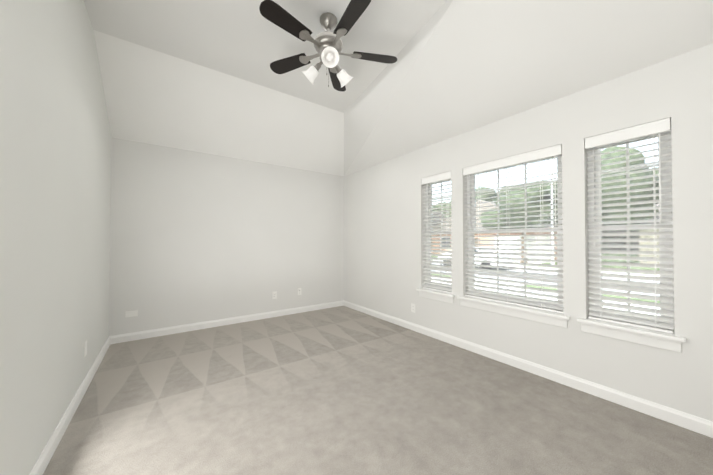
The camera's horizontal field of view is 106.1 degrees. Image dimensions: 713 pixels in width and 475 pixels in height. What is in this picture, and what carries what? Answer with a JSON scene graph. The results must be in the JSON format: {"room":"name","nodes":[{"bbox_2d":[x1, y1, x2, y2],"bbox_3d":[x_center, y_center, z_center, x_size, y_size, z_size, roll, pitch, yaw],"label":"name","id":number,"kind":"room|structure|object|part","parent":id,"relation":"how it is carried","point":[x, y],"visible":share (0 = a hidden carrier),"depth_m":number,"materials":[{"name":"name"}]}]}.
{"room":"empty bedroom","nodes":[
{"label":"empty bedroom","id":0,"kind":"room"},
{"bbox_2d":[0,0,111,474],"bbox_3d":[-1.327,-0.304,0.852,0.140,3.050,5.598,1,-1,-36],"label":"wall","id":1,"kind":"structure","parent":0,"point":[55,174],"depth_m":1.46,"materials":[{"name":"paint"}]},
{"bbox_2d":[29,336,109,474],"bbox_3d":[-2.066,1.190,1.994,0.014,0.095,2.819,1,-1,-36],"label":"baseboard","id":2,"kind":"structure","parent":1,"relation":"attached to","point":[43,461],"depth_m":1.73,"materials":[{"name":"white wood"}]},
{"bbox_2d":[84,340,86,356],"bbox_3d":[-2.207,0.905,2.187,0.007,0.115,0.070,1,-1,-36],"label":"outlet","id":3,"kind":"object","parent":1,"relation":"attached to","point":[85,348],"visible":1,"depth_m":2.17,"materials":[{"name":"white plastic"}]},
{"bbox_2d":[94,30,343,175],"bbox_3d":[-1.280,-1.527,3.734,3.276,0.696,1.098,1,-1,-36],"label":"sloped ceiling","id":4,"kind":"structure","parent":0,"point":[154,97],"depth_m":3.28,"materials":[{"name":"paint"}]},
{"bbox_2d":[109,137,343,335],"bbox_3d":[-1.612,0.047,4.174,3.276,2.440,0.140,1,-1,-36],"label":"wall","id":5,"kind":"structure","parent":0,"point":[196,237],"depth_m":3.80,"materials":[{"name":"white paint"}]},
{"bbox_2d":[125,310,137,317],"bbox_3d":[-2.737,0.930,3.264,0.115,0.070,0.007,1,-1,-36],"label":"outlet","id":6,"kind":"object","parent":5,"relation":"attached to","point":[131,313],"visible":1,"depth_m":3.26,"materials":[{"name":"white plastic"}]},
{"bbox_2d":[110,300,343,343],"bbox_3d":[-1.567,1.219,4.095,3.276,0.095,0.014,1,-1,-36],"label":"baseboard","id":7,"kind":"structure","parent":5,"relation":"attached to","point":[121,338],"depth_m":3.77,"materials":[{"name":"white wood"}]},
{"bbox_2d":[272,291,276,298],"bbox_3d":[-1.311,0.924,4.287,0.070,0.115,0.008,1,-1,-36],"label":"electrical outlet","id":8,"kind":"object","parent":5,"relation":"attached to","point":[274,295],"visible":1,"depth_m":4.29,"materials":[{"name":"white plastic"}]},
{"bbox_2d":[84,0,446,112],"bbox_3d":[0.092,-1.874,1.247,2.600,0.100,4.550,1,-1,-36],"label":"ceiling","id":9,"kind":"structure","parent":0,"point":[246,40],"depth_m":2.39,"materials":[{"name":"paint"}]},
{"bbox_2d":[259,0,396,91],"bbox_3d":[-0.228,-1.538,2.190,1.143,0.546,1.126,1,-1,-36],"label":"ceiling fan","id":10,"kind":"object","parent":9,"relation":"hanging from","point":[328,45],"visible":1,"depth_m":2.13,"materials":[{"name":"black wood"}]},
{"bbox_3d":[-0.234,-1.633,2.228,0.239,0.354,0.239,1,-1,-36],"label":"motor","id":11,"kind":"part","parent":10,"relation":"part of","materials":[{"name":"silver metal"}]},
{"bbox_2d":[43,306,712,474],"bbox_3d":[0.061,1.295,1.825,3.556,0.120,5.878,1,-1,-36],"label":"floor","id":12,"kind":"structure","parent":0,"point":[341,390],"depth_m":1.87,"materials":[{"name":"carpet"}]},
{"bbox_2d":[344,43,712,421],"bbox_3d":[1.448,0.029,2.839,0.140,2.440,5.878,1,-1,-36],"label":"wall","id":13,"kind":"structure","parent":0,"point":[384,238],"depth_m":2.23,"materials":[{"name":"white paint"}]},
{"bbox_2d":[411,303,414,312],"bbox_3d":[0.770,0.960,3.645,0.008,0.115,0.070,1,-1,-36],"label":"outlet","id":14,"kind":"object","parent":13,"relation":"attached to","point":[412,307],"visible":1,"depth_m":3.64,"materials":[{"name":"white plastic"}]},
{"bbox_2d":[416,288,454,303],"bbox_3d":[1.004,0.723,3.361,0.138,0.105,0.560,1,-1,-36],"label":"window sill","id":15,"kind":"structure","parent":13,"relation":"attached to","point":[438,295],"depth_m":3.31,"materials":[{"name":"white wood"}]},
{"bbox_2d":[425,179,451,287],"bbox_3d":[1.085,-0.058,3.430,0.062,1.460,0.460,1,-1,-36],"label":"window","id":16,"kind":"structure","parent":13,"relation":"in","point":[430,193],"depth_m":3.50,"materials":[{"name":"white glass"}]},
{"bbox_2d":[421,171,451,293],"bbox_3d":[1.020,-0.058,3.383,0.074,1.458,0.452,1,-1,-36],"label":"window blind","id":17,"kind":"object","parent":16,"relation":"attached to","point":[437,178],"visible":0.79,"depth_m":3.38,"materials":[{"name":"white plastic"}]},
{"bbox_2d":[457,296,569,327],"bbox_3d":[1.500,0.714,2.671,0.138,0.105,1.040,1,-1,-36],"label":"window sill","id":18,"kind":"structure","parent":13,"relation":"attached to","point":[547,317],"depth_m":2.55,"materials":[{"name":"white wood"}]},
{"bbox_2d":[467,154,563,310],"bbox_3d":[1.581,-0.068,2.740,0.062,1.460,0.940,1,-1,-36],"label":"window","id":19,"kind":"structure","parent":13,"relation":"in","point":[525,204],"depth_m":2.70,"materials":[{"name":"glass"}]},
{"bbox_2d":[463,144,563,313],"bbox_3d":[1.515,-0.068,2.692,0.074,1.458,0.932,1,-1,-36],"label":"window blind","id":20,"kind":"object","parent":19,"relation":"attached to","point":[554,151],"visible":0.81,"depth_m":2.61,"materials":[{"name":"white plastic"}]},
{"bbox_2d":[344,301,712,437],"bbox_3d":[1.390,1.200,2.772,0.014,0.095,5.584,1,-1,-36],"label":"baseboard","id":21,"kind":"structure","parent":13,"relation":"attached to","point":[682,419],"depth_m":2.21,"materials":[{"name":"white wood"}]},
{"bbox_2d":[588,131,674,331],"bbox_3d":[2.076,-0.077,2.049,0.062,1.460,0.460,1,-1,-36],"label":"window","id":22,"kind":"structure","parent":13,"relation":"in","point":[666,144],"depth_m":2.03,"materials":[{"name":"glass"}]},
{"bbox_2d":[585,118,673,333],"bbox_3d":[2.011,-0.077,2.002,0.074,1.458,0.452,1,-1,-36],"label":"window blind","id":23,"kind":"object","parent":22,"relation":"attached to","point":[652,128],"visible":0.96,"depth_m":1.98,"materials":[{"name":"white plastic"}]},
{"bbox_2d":[577,318,685,352],"bbox_3d":[1.996,0.704,1.980,0.138,0.105,0.560,1,-1,-36],"label":"window sill","id":24,"kind":"structure","parent":13,"relation":"attached to","point":[661,340],"depth_m":1.92,"materials":[{"name":"white wood"}]},
{"bbox_2d":[344,0,712,175],"bbox_3d":[0.996,-1.544,2.536,1.129,0.696,5.598,1,-1,-36],"label":"ceiling","id":25,"kind":"structure","parent":0,"point":[478,63],"depth_m":2.21,"materials":[{"name":"paint"}]},
{"label":"outside","id":26,"kind":"structure","parent":0,"visible":0},
{"bbox_2d":[431,254,659,315],"bbox_3d":[42.485,2.571,48.689,120.000,0.330,150.000,1,-1,-36],"label":"street","id":27,"kind":"structure","parent":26,"point":[603,260],"depth_m":12.57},
{"bbox_2d":[432,211,444,225],"bbox_3d":[7.708,-0.785,47.165,12.920,6.400,15.900,1,-1,-36],"label":"house","id":28,"kind":"structure","parent":27,"relation":"on","point":[436,217],"depth_m":40.57,"materials":[{"name":"white"}]},
{"bbox_2d":[432,202,448,212],"bbox_3d":[15.337,-2.472,57.157,9.219,10.052,9.717,1,-1,-36],"label":"tree","id":29,"kind":"object","parent":27,"relation":"on","point":[437,206],"depth_m":54.17,"materials":[{"name":"green plant"}]},
{"bbox_2d":[443,201,450,217],"bbox_3d":[19.528,-2.349,51.111,8.496,9.638,9.234,1,-1,-36],"label":"tree","id":30,"kind":"object","parent":27,"relation":"on","point":[449,212],"depth_m":48.46,"materials":[{"name":"green plant"}]},
{"bbox_2d":[438,247,511,268],"bbox_3d":[8.018,1.373,18.584,1.825,1.450,4.550,1,-1,-36],"label":"car","id":31,"kind":"object","parent":27,"relation":"on","point":[489,255],"depth_m":17.14,"materials":[{"name":"white"}]},
{"bbox_2d":[431,200,557,259],"bbox_3d":[17.682,-0.852,31.551,11.920,6.100,14.900,1,-1,-36],"label":"house","id":32,"kind":"structure","parent":27,"relation":"on","point":[516,242],"depth_m":26.33,"materials":[{"name":"white"}]},
{"bbox_2d":[476,184,514,200],"bbox_3d":[21.549,-3.181,45.032,10.198,11.132,9.846,1,-1,-36],"label":"tree","id":33,"kind":"object","parent":27,"relation":"on","point":[489,195],"depth_m":41.75,"materials":[{"name":"green plant"}]},
{"bbox_2d":[479,181,557,262],"bbox_3d":[13.756,-1.197,21.947,5.456,6.522,6.049,1,-1,-36],"label":"tree","id":34,"kind":"object","parent":27,"relation":"on","point":[523,209],"depth_m":20.50,"materials":[{"name":"green plant"}]},
{"bbox_2d":[432,167,658,253],"bbox_3d":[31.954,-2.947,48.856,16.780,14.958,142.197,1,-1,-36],"label":"tree","id":35,"kind":"object","parent":27,"relation":"on","point":[619,237],"depth_m":36.42,"materials":[{"name":"green plant"}]},
{"bbox_2d":[550,158,554,264],"bbox_3d":[12.430,-2.207,17.584,2.340,8.420,0.280,1,-1,-36],"label":"streetlight","id":36,"kind":"object","parent":27,"relation":"on","point":[552,212],"depth_m":18.12,"materials":[{"name":"grey"}]},
{"bbox_2d":[546,146,658,266],"bbox_3d":[16.651,-1.870,18.137,6.421,7.762,6.439,1,-1,-36],"label":"tree","id":37,"kind":"object","parent":27,"relation":"on","point":[625,188],"depth_m":16.04,"materials":[{"name":"green plant"}]},
{"bbox_2d":[639,203,658,263],"bbox_3d":[29.165,-0.963,16.406,11.920,5.900,15.900,1,-1,-36],"label":"house","id":38,"kind":"structure","parent":27,"relation":"on","point":[649,243],"depth_m":18.89,"materials":[{"name":"white"}]}
]}

